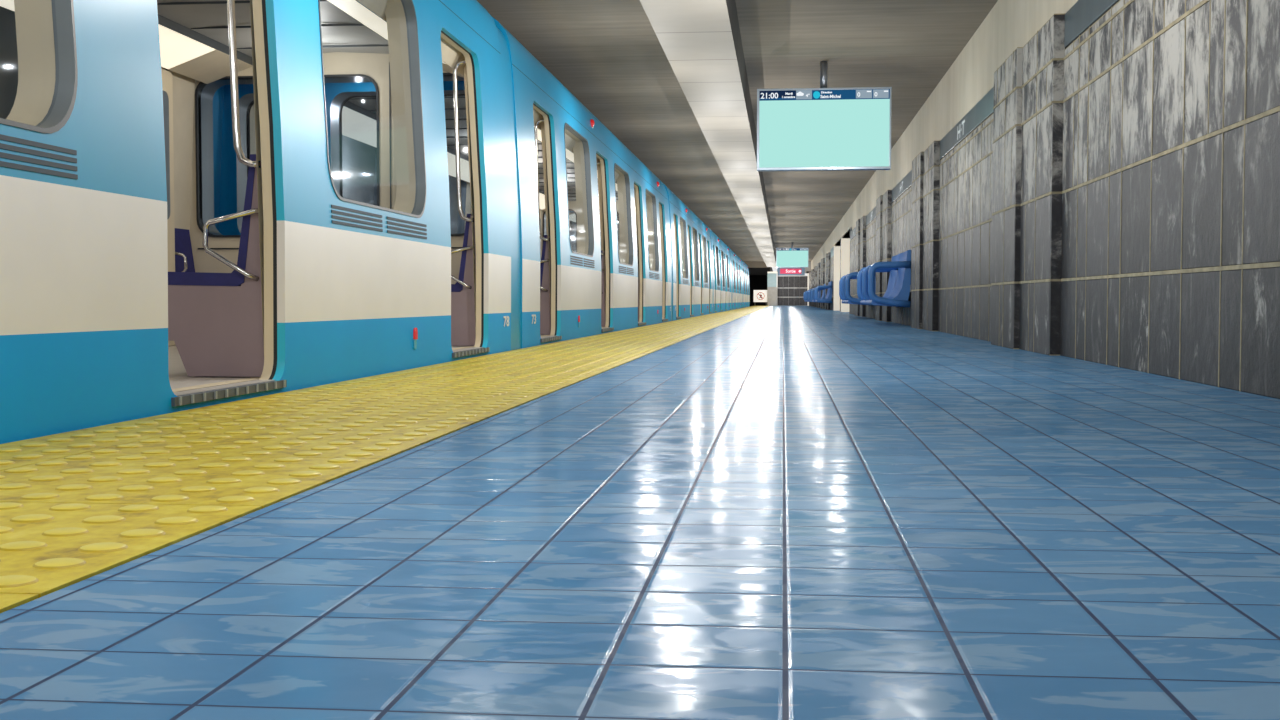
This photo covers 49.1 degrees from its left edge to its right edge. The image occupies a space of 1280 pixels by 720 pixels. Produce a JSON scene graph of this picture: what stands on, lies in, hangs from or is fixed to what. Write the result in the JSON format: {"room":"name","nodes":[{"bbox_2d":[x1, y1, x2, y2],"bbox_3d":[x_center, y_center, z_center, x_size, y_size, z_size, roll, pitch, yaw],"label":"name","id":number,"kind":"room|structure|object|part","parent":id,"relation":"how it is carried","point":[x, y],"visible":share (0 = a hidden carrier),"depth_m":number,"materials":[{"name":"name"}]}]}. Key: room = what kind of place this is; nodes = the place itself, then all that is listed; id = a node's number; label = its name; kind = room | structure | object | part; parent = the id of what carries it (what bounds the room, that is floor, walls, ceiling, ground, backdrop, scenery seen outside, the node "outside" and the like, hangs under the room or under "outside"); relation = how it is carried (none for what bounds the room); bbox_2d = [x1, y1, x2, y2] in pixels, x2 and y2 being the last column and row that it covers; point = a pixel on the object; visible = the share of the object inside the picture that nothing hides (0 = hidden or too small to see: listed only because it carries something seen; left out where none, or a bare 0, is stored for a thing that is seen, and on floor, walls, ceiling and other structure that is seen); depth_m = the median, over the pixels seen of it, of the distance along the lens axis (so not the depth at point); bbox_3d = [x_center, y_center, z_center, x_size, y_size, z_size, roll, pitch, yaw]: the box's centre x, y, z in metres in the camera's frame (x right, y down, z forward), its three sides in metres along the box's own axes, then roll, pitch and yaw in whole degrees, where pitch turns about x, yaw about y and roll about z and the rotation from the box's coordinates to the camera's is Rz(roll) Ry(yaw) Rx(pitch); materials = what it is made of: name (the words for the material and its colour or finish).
{"room":"metro station","nodes":[
{"label":"metro station","id":0,"kind":"room"},
{"bbox_2d":[0,6,600,251],"bbox_3d":[0.926,-3.301,63.904,0.250,4.330,142.500,0,2,6],"label":"wall","id":1,"kind":"structure","parent":0,"point":[358,158],"depth_m":17.62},
{"bbox_2d":[0,306,1279,719],"bbox_3d":[5.585,-1.510,48.010,3.250,0.300,103.700,0,2,6],"label":"floor","id":2,"kind":"structure","parent":0,"point":[770,512],"depth_m":2.00,"materials":[{"name":"blue tile"}]},
{"bbox_2d":[0,306,767,612],"bbox_3d":[3.408,-1.647,48.071,1.090,0.049,103.845,0,2,6],"label":"tactile strip","id":3,"kind":"object","parent":2,"relation":"on","point":[76,506],"visible":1,"depth_m":3.49,"materials":[{"name":"yellow tile"}]},
{"bbox_2d":[0,0,520,443],"bbox_3d":[-2.942,-0.662,3.577,2.514,3.780,15.300,0,2,6],"label":"car","id":4,"kind":"object","parent":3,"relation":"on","point":[123,297],"visible":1,"depth_m":5.91,"materials":[{"name":"white paint"}]},
{"bbox_2d":[0,134,77,178],"bbox_3d":[-1.688,-0.552,3.680,0.015,0.084,0.810,0,2,6],"label":"vent grille","id":5,"kind":"object","parent":4,"relation":"attached to","point":[30,156],"depth_m":3.87,"materials":[{"name":"grey metal"}]},
{"bbox_3d":[-3.789,-1.830,3.383,0.350,0.130,12.900,0,2,6],"label":"light panel","id":6,"kind":"part","parent":4,"relation":"part of","materials":[{"name":"beige plastic"}]},
{"bbox_3d":[-3.352,-1.434,9.721,0.004,0.900,0.385,0,2,6],"label":"pane","id":7,"kind":"part","parent":4,"relation":"part of","materials":[{"name":"clear glass"}]},
{"bbox_3d":[-3.368,-1.064,9.734,0.025,1.940,0.548,0,2,6],"label":"door","id":8,"kind":"part","parent":4,"relation":"part of","materials":[{"name":"white metal"}]},
{"bbox_3d":[-3.374,-0.661,10.074,0.255,0.306,0.049,0,2,6],"label":"arm rail","id":9,"kind":"part","parent":4,"relation":"part of","materials":[{"name":"silver metal"}]},
{"bbox_2d":[175,228,194,271],"bbox_3d":[-3.160,-0.772,10.286,0.580,0.550,0.448,0,2,6],"label":"cushion","id":10,"kind":"object","parent":4,"relation":"on","point":[184,237],"depth_m":10.40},
{"bbox_3d":[-1.713,-0.450,7.284,0.610,0.920,2.800,0,2,6],"label":"bench seat","id":11,"kind":"part","parent":4,"relation":"part of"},
{"bbox_3d":[-1.530,0.119,5.262,0.039,0.032,1.070,0,2,6],"label":"door sill","id":12,"kind":"part","parent":4,"relation":"part of","materials":[{"name":"grey metal"}]},
{"bbox_3d":[-1.701,-0.482,5.856,0.255,0.306,0.049,0,2,6],"label":"arm rail","id":13,"kind":"part","parent":4,"relation":"part of","materials":[{"name":"silver metal"}]},
{"bbox_3d":[-1.626,-0.908,5.228,0.104,2.030,1.110,0,2,6],"label":"door frame","id":14,"kind":"part","parent":4,"relation":"part of","materials":[{"name":"beige metal"}]},
{"bbox_2d":[331,205,382,231],"bbox_3d":[-1.371,-0.684,6.791,0.015,0.084,0.810,0,2,6],"label":"vent grille","id":15,"kind":"object","parent":4,"relation":"attached to","point":[348,218],"depth_m":6.76,"materials":[{"name":"grey"}]},
{"bbox_3d":[-2.157,-1.823,3.216,0.350,0.130,12.900,0,2,6],"label":"light panel","id":16,"kind":"part","parent":4,"relation":"part of","materials":[{"name":"beige plastic"}]},
{"bbox_2d":[387,216,426,238],"bbox_3d":[-1.279,-0.722,7.686,0.015,0.084,0.810,0,2,6],"label":"vent grille","id":17,"kind":"object","parent":4,"relation":"attached to","point":[398,227],"depth_m":7.66,"materials":[{"name":"grey"}]},
{"bbox_3d":[-1.217,-1.078,9.234,0.104,2.030,1.110,0,2,6],"label":"door frame","id":18,"kind":"part","parent":4,"relation":"part of","materials":[{"name":"beige metal"}]},
{"bbox_2d":[451,214,471,291],"bbox_3d":[-1.459,-0.765,10.112,0.580,0.550,0.448,0,2,6],"label":"cushion","id":19,"kind":"object","parent":4,"relation":"on","point":[461,259],"depth_m":9.87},
{"bbox_3d":[-1.292,-0.652,9.862,0.255,0.306,0.049,0,2,6],"label":"arm rail","id":20,"kind":"part","parent":4,"relation":"part of","materials":[{"name":"silver metal"}]},
{"bbox_3d":[-1.424,-0.570,10.117,0.610,0.920,0.440,0,2,6],"label":"bench seat","id":21,"kind":"part","parent":4,"relation":"part of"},
{"bbox_3d":[-1.121,-0.051,9.268,0.039,0.032,1.070,0,2,6],"label":"door sill","id":22,"kind":"part","parent":4,"relation":"part of","materials":[{"name":"grey metal"}]},
{"bbox_2d":[219,16,672,348],"bbox_3d":[-1.389,-1.309,18.785,2.514,3.780,15.300,0,2,6],"label":"car","id":23,"kind":"object","parent":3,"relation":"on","point":[619,279],"visible":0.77,"depth_m":13.90,"materials":[{"name":"blue metal"}]},
{"bbox_3d":[-2.235,-2.477,18.590,0.350,0.130,12.900,0,2,6],"label":"light panel","id":24,"kind":"part","parent":23,"relation":"part of","materials":[{"name":"beige"}]},
{"bbox_3d":[-1.799,-2.080,24.928,0.004,0.900,0.385,0,2,6],"label":"pane","id":25,"kind":"part","parent":23,"relation":"part of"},
{"bbox_3d":[-0.891,-1.214,12.425,0.104,2.030,1.110,0,2,6],"label":"door frame","id":26,"kind":"part","parent":23,"relation":"part of","materials":[{"name":"metal"}]},
{"bbox_3d":[-0.966,-0.788,13.053,0.255,0.306,0.049,0,2,6],"label":"arm rail","id":27,"kind":"part","parent":23,"relation":"part of","materials":[{"name":"silver metal"}]},
{"bbox_3d":[-0.978,-0.755,14.480,0.610,0.920,2.800,0,2,6],"label":"bench seat","id":28,"kind":"part","parent":23,"relation":"part of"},
{"bbox_3d":[-0.795,-0.187,12.458,0.039,0.032,1.070,0,2,6],"label":"door sill","id":29,"kind":"part","parent":23,"relation":"part of","materials":[{"name":"grey metal"}]},
{"bbox_2d":[570,255,582,265],"bbox_3d":[-0.636,-0.990,13.988,0.015,0.084,0.810,0,2,6],"label":"vent grille","id":30,"kind":"object","parent":23,"relation":"attached to","point":[575,260],"depth_m":13.97,"materials":[{"name":"grey"}]},
{"bbox_3d":[-0.604,-2.470,18.424,0.350,0.130,12.900,0,2,6],"label":"light panel","id":31,"kind":"part","parent":23,"relation":"part of","materials":[{"name":"beige"}]},
{"bbox_2d":[584,258,594,267],"bbox_3d":[-0.544,-1.028,14.882,0.015,0.084,0.810,0,2,6],"label":"vent grille","id":32,"kind":"object","parent":23,"relation":"attached to","point":[588,262],"depth_m":14.90,"materials":[{"name":"grey metal"}]},
{"bbox_3d":[-0.482,-1.384,16.430,0.104,2.030,1.110,0,2,6],"label":"door frame","id":33,"kind":"part","parent":23,"relation":"part of","materials":[{"name":"beige metal"}]},
{"bbox_3d":[-0.569,-0.926,18.486,0.610,0.920,2.800,0,2,6],"label":"bench seat","id":34,"kind":"part","parent":23,"relation":"part of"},
{"bbox_3d":[-0.386,-0.357,16.464,0.039,0.032,1.070,0,2,6],"label":"door sill","id":35,"kind":"part","parent":23,"relation":"part of","materials":[{"name":"grey metal"}]},
{"bbox_2d":[619,266,625,272],"bbox_3d":[-0.227,-1.160,17.993,0.015,0.084,0.810,0,2,6],"label":"vent grille","id":36,"kind":"object","parent":23,"relation":"attached to","point":[622,269],"depth_m":17.96,"materials":[{"name":"grey metal"}]},
{"bbox_2d":[627,267,633,274],"bbox_3d":[-0.135,-1.198,18.888,0.015,0.084,0.810,0,2,6],"label":"vent grille","id":37,"kind":"object","parent":23,"relation":"attached to","point":[630,270],"depth_m":18.90,"materials":[{"name":"grey metal"}]},
{"bbox_3d":[-0.073,-1.554,20.436,0.104,2.030,1.110,0,2,6],"label":"door frame","id":38,"kind":"part","parent":23,"relation":"part of","materials":[{"name":"beige metal"}]},
{"bbox_3d":[-0.160,-1.096,22.491,0.610,0.920,2.800,0,2,6],"label":"bench seat","id":39,"kind":"part","parent":23,"relation":"part of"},
{"bbox_3d":[0.336,-1.724,24.441,0.104,2.030,1.110,0,2,6],"label":"door frame","id":40,"kind":"part","parent":23,"relation":"part of","materials":[{"name":"beige metal"}]},
{"bbox_2d":[546,183,712,320],"bbox_3d":[0.164,-1.955,33.992,2.514,3.780,15.300,0,2,6],"label":"car","id":41,"kind":"object","parent":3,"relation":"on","point":[692,272],"visible":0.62,"depth_m":31.77,"materials":[{"name":"blue metal"}]},
{"bbox_3d":[-0.682,-3.123,33.797,0.350,0.130,12.900,0,2,6],"label":"light panel","id":42,"kind":"part","parent":41,"relation":"part of","materials":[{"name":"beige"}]},
{"bbox_3d":[0.662,-1.860,27.632,0.104,2.030,1.110,0,2,6],"label":"door frame","id":43,"kind":"part","parent":41,"relation":"part of","materials":[{"name":"metal"}]},
{"bbox_3d":[1.071,-2.030,31.637,0.104,2.030,1.110,0,2,6],"label":"door frame","id":44,"kind":"part","parent":41,"relation":"part of","materials":[{"name":"metal"}]},
{"bbox_2d":[709,228,731,312],"bbox_3d":[1.717,-2.601,49.199,2.514,3.780,15.300,0,2,6],"label":"car","id":45,"kind":"object","parent":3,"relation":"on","point":[721,262],"visible":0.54,"depth_m":47.39,"materials":[{"name":"blue metal"}]},
{"bbox_2d":[729,248,742,309],"bbox_3d":[3.271,-3.248,64.406,2.514,3.780,15.300,0,2,6],"label":"car","id":46,"kind":"object","parent":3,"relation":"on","point":[736,269],"visible":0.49,"depth_m":62.69,"materials":[{"name":"blue metal"}]},
{"bbox_2d":[740,259,749,307],"bbox_3d":[4.801,-3.884,79.385,2.514,3.780,14.840,0,2,6],"label":"car","id":47,"kind":"object","parent":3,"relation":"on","point":[745,272],"visible":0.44,"depth_m":78.34,"materials":[{"name":"blue metal"}]},
{"bbox_2d":[754,290,766,305],"bbox_3d":[8.554,-4.400,99.288,1.000,1.120,0.089,0,2,6],"label":"panel","id":48,"kind":"object","parent":3,"relation":"on","point":[759,295],"visible":1,"depth_m":99.25,"materials":[{"name":"white"}]},
{"bbox_2d":[767,272,777,305],"bbox_3d":[9.395,-5.050,99.275,0.710,2.420,0.920,0,2,6],"label":"pier","id":49,"kind":"object","parent":2,"relation":"on","point":[772,277],"visible":1,"depth_m":98.84,"materials":[{"name":"white paint"}]},
{"bbox_2d":[640,0,775,266],"bbox_3d":[3.973,-4.503,46.438,0.659,0.443,100.500,0,2,6],"label":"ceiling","id":50,"kind":"structure","parent":0,"point":[701,41],"depth_m":15.20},
{"bbox_2d":[477,0,997,261],"bbox_3d":[3.277,-4.926,48.201,8.100,0.250,103.900,0,2,6],"label":"ceiling","id":51,"kind":"structure","parent":0,"point":[609,55],"depth_m":16.61,"materials":[{"name":"concrete"}]},
{"bbox_2d":[776,243,808,267],"bbox_3d":[7.238,-5.025,66.533,1.530,1.250,0.166,0,2,6],"label":"screen","id":52,"kind":"object","parent":51,"relation":"hanging from","point":[785,257],"visible":0.98,"depth_m":66.47,"materials":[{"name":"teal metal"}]},
{"bbox_2d":[757,61,891,170],"bbox_3d":[2.117,-2.818,16.141,1.530,1.250,0.166,0,2,6],"label":"screen","id":53,"kind":"object","parent":51,"relation":"hanging from","point":[823,128],"visible":1,"depth_m":16.08,"materials":[{"name":"blue glass"}]},
{"bbox_3d":[2.118,-3.278,16.124,0.084,0.330,0.084,0,2,6],"label":"ceiling rod","id":54,"kind":"part","parent":53,"relation":"part of","materials":[{"name":"silver metal"}]},
{"bbox_2d":[744,262,772,305],"bbox_3d":[8.745,-5.562,117.087,4.600,4.330,35.000,0,2,6],"label":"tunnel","id":55,"kind":"structure","parent":0,"point":[758,271],"depth_m":134.11,"materials":[{"name":"concrete"}]},
{"bbox_2d":[777,276,807,305],"bbox_3d":[10.943,-4.912,99.434,2.340,2.130,0.300,0,2,6],"label":"wall","id":56,"kind":"structure","parent":0,"point":[791,289],"depth_m":99.30,"materials":[{"name":"grey"}]},
{"bbox_2d":[805,262,810,272],"bbox_3d":[10.759,-6.559,99.333,3.400,0.830,0.400,0,2,6],"label":"wall","id":57,"kind":"structure","parent":0,"point":[808,268],"depth_m":99.00,"materials":[{"name":"concrete"}]},
{"bbox_2d":[777,267,804,275],"bbox_3d":[10.708,-6.338,99.328,1.940,0.810,0.440,0,2,6],"label":"lintel","id":58,"kind":"object","parent":57,"relation":"attached to","point":[801,268],"visible":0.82,"depth_m":99.10,"materials":[{"name":"white"}]},
{"bbox_2d":[780,269,800,273],"bbox_3d":[10.675,-6.284,99.107,1.500,0.360,0.039,0,2,6],"label":"exit sign","id":59,"kind":"object","parent":58,"relation":"attached to","point":[782,271],"visible":1,"depth_m":99.10,"materials":[{"name":"red plastic"}]},
{"bbox_2d":[807,273,808,305],"bbox_3d":[11.977,-4.975,98.924,0.280,2.300,0.500,0,2,6],"label":"wall","id":60,"kind":"structure","parent":0,"point":[808,273],"depth_m":98.72,"materials":[{"name":"beige"}]},
{"bbox_2d":[833,230,849,311],"bbox_3d":[7.736,-2.752,46.621,2.090,2.700,12.980,0,2,6],"label":"wall","id":61,"kind":"structure","parent":0,"point":[845,242],"depth_m":46.51,"materials":[{"name":"beige paint"}]},
{"bbox_2d":[811,0,1077,269],"bbox_3d":[6.963,-4.362,47.648,0.250,0.830,103.500,0,2,6],"label":"wall","id":62,"kind":"structure","parent":0,"point":[1009,25],"depth_m":15.46,"materials":[{"name":"beige concrete"}]},
{"bbox_2d":[820,0,1279,398],"bbox_3d":[6.941,-2.869,47.714,0.304,2.440,103.499,0,2,6],"label":"wall","id":63,"kind":"structure","parent":0,"point":[1170,257],"depth_m":7.20,"materials":[{"name":"grey tile"}]},
{"bbox_2d":[805,290,808,301],"bbox_3d":[9.489,-3.612,77.333,0.650,0.860,3.200,0,2,6],"label":"bench","id":64,"kind":"object","parent":63,"relation":"attached to","point":[806,293],"visible":0.41,"depth_m":75.80,"materials":[{"name":"blue plastic"}]},
{"bbox_2d":[809,272,810,305],"bbox_3d":[11.810,-4.882,96.269,0.344,2.340,2.480,0,2,6],"label":"trim","id":65,"kind":"structure","parent":63,"relation":"attached to","point":[809,272],"depth_m":96.26,"materials":[{"name":"beige tile"}]},
{"bbox_2d":[811,269,813,306],"bbox_3d":[11.033,-4.559,88.665,0.344,2.340,2.480,0,2,6],"label":"trim","id":66,"kind":"structure","parent":63,"relation":"attached to","point":[812,270],"depth_m":87.77,"materials":[{"name":"grey metal"}]},
{"bbox_2d":[808,285,820,302],"bbox_3d":[8.712,-3.289,69.730,0.650,0.860,3.200,0,2,6],"label":"bench","id":67,"kind":"object","parent":63,"relation":"attached to","point":[809,291],"visible":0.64,"depth_m":68.19,"materials":[{"name":"blue plastic"}]},
{"bbox_2d":[814,266,816,306],"bbox_3d":[10.256,-4.236,81.061,0.344,2.340,2.480,0,2,6],"label":"trim","id":68,"kind":"structure","parent":63,"relation":"attached to","point":[815,267],"depth_m":79.84,"materials":[{"name":"beige tile"}]},
{"bbox_2d":[817,262,819,307],"bbox_3d":[9.480,-3.913,73.458,0.344,2.340,2.480,0,2,6],"label":"trim","id":69,"kind":"structure","parent":63,"relation":"attached to","point":[818,264],"depth_m":72.84,"materials":[{"name":"beige tile"}]},
{"bbox_2d":[811,283,825,301],"bbox_3d":[7.935,-2.966,62.126,0.650,0.860,3.200,0,2,6],"label":"bench","id":70,"kind":"object","parent":63,"relation":"attached to","point":[812,290],"visible":0.58,"depth_m":61.29,"materials":[{"name":"blue plastic"}]},
{"bbox_2d":[821,258,824,308],"bbox_3d":[8.703,-3.590,65.854,0.344,2.340,2.480,0,2,6],"label":"trim","id":71,"kind":"structure","parent":63,"relation":"attached to","point":[823,259],"depth_m":65.39,"materials":[{"name":"beige tile"}]},
{"bbox_2d":[814,281,832,302],"bbox_3d":[7.262,-2.686,55.536,0.650,0.860,3.200,0,2,6],"label":"bench","id":72,"kind":"object","parent":63,"relation":"attached to","point":[829,295],"visible":1,"depth_m":54.00,"materials":[{"name":"blue plastic"}]},
{"bbox_3d":[7.092,-2.535,54.000,0.624,0.690,0.100,0,2,6],"label":"frame","id":73,"kind":"part","parent":72,"relation":"part of","materials":[{"name":"blue plastic"}]},
{"bbox_2d":[825,252,829,309],"bbox_3d":[7.926,-3.266,58.251,0.344,2.340,2.480,0,2,6],"label":"trim","id":74,"kind":"structure","parent":63,"relation":"attached to","point":[827,305],"depth_m":58.12,"materials":[{"name":"beige tile"}]},
{"bbox_2d":[850,227,855,239],"bbox_3d":[5.770,-3.427,37.411,0.058,0.239,5.162,0,2,6],"label":"band","id":75,"kind":"object","parent":63,"relation":"attached to","point":[853,232],"visible":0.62,"depth_m":38.22,"materials":[{"name":"metal"}]},
{"bbox_2d":[839,272,875,305],"bbox_3d":[4.646,-1.597,29.922,0.650,0.860,3.200,0,2,6],"label":"bench","id":76,"kind":"object","parent":63,"relation":"attached to","point":[844,283],"visible":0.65,"depth_m":28.40,"materials":[{"name":"blue plastic"}]},
{"bbox_3d":[4.791,-1.578,31.468,0.624,0.690,0.100,0,2,6],"label":"frame","id":77,"kind":"part","parent":76,"relation":"part of","materials":[{"name":"blue plastic"}]},
{"bbox_3d":[4.633,-1.512,29.927,0.624,0.690,0.100,0,2,6],"label":"frame","id":78,"kind":"part","parent":76,"relation":"part of","materials":[{"name":"blue plastic"}]},
{"bbox_2d":[855,216,865,316],"bbox_3d":[5.414,-2.221,33.651,0.344,2.340,2.480,0,2,6],"label":"trim","id":79,"kind":"structure","parent":63,"relation":"attached to","point":[860,263],"depth_m":33.41,"materials":[{"name":"beige tile"}]},
{"bbox_2d":[866,206,875,225],"bbox_3d":[4.994,-3.104,29.808,0.058,0.239,5.162,0,2,6],"label":"band","id":80,"kind":"object","parent":63,"relation":"attached to","point":[871,216],"visible":0.57,"depth_m":30.42,"materials":[{"name":"metal"}]},
{"bbox_2d":[875,190,891,321],"bbox_3d":[4.637,-1.898,26.047,0.344,2.340,2.480,0,2,6],"label":"trim","id":81,"kind":"structure","parent":63,"relation":"attached to","point":[883,202],"depth_m":25.76,"materials":[{"name":"grey stone"}]},
{"bbox_2d":[857,250,910,307],"bbox_3d":[3.869,-1.274,22.319,0.650,0.860,3.200,0,2,6],"label":"bench","id":82,"kind":"object","parent":63,"relation":"attached to","point":[898,290],"visible":1,"depth_m":20.83,"materials":[{"name":"blue plastic"}]},
{"bbox_3d":[4.014,-1.254,23.864,0.624,0.690,0.100,0,2,6],"label":"frame","id":83,"kind":"part","parent":82,"relation":"part of","materials":[{"name":"blue plastic"}]},
{"bbox_3d":[3.857,-1.189,22.324,0.624,0.690,0.100,0,2,6],"label":"frame","id":84,"kind":"part","parent":82,"relation":"part of","materials":[{"name":"blue plastic"}]},
{"bbox_3d":[3.699,-1.124,20.783,0.624,0.690,0.100,0,2,6],"label":"frame","id":85,"kind":"part","parent":82,"relation":"part of","materials":[{"name":"blue plastic"}]},
{"bbox_2d":[892,170,911,202],"bbox_3d":[4.217,-2.781,22.204,0.058,0.239,5.162,0,2,6],"label":"band","id":86,"kind":"object","parent":63,"relation":"attached to","point":[905,183],"visible":0.58,"depth_m":22.53,"materials":[{"name":"metal"}]},
{"bbox_2d":[911,141,939,330],"bbox_3d":[3.861,-1.575,18.443,0.344,2.340,2.480,0,2,6],"label":"pillar","id":87,"kind":"structure","parent":63,"relation":"attached to","point":[925,166],"depth_m":18.13,"materials":[{"name":"grey stone"}]},
{"bbox_2d":[940,87,993,159],"bbox_3d":[3.440,-2.458,14.600,0.058,0.239,5.162,0,2,6],"label":"band","id":88,"kind":"object","parent":63,"relation":"attached to","point":[983,109],"visible":0.64,"depth_m":14.51,"materials":[{"name":"metal"}]},
{"bbox_2d":[991,13,1064,355],"bbox_3d":[3.084,-1.251,10.840,0.344,2.340,2.480,0,2,6],"label":"pillar","id":89,"kind":"structure","parent":63,"relation":"attached to","point":[1029,84],"depth_m":10.46,"materials":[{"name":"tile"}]},
{"bbox_2d":[1064,0,1119,48],"bbox_3d":[2.665,-2.135,6.997,0.055,0.239,5.162,0,2,6],"label":"band","id":90,"kind":"object","parent":63,"relation":"attached to","point":[1083,14],"visible":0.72,"depth_m":8.99,"materials":[{"name":"metal"}]}
]}

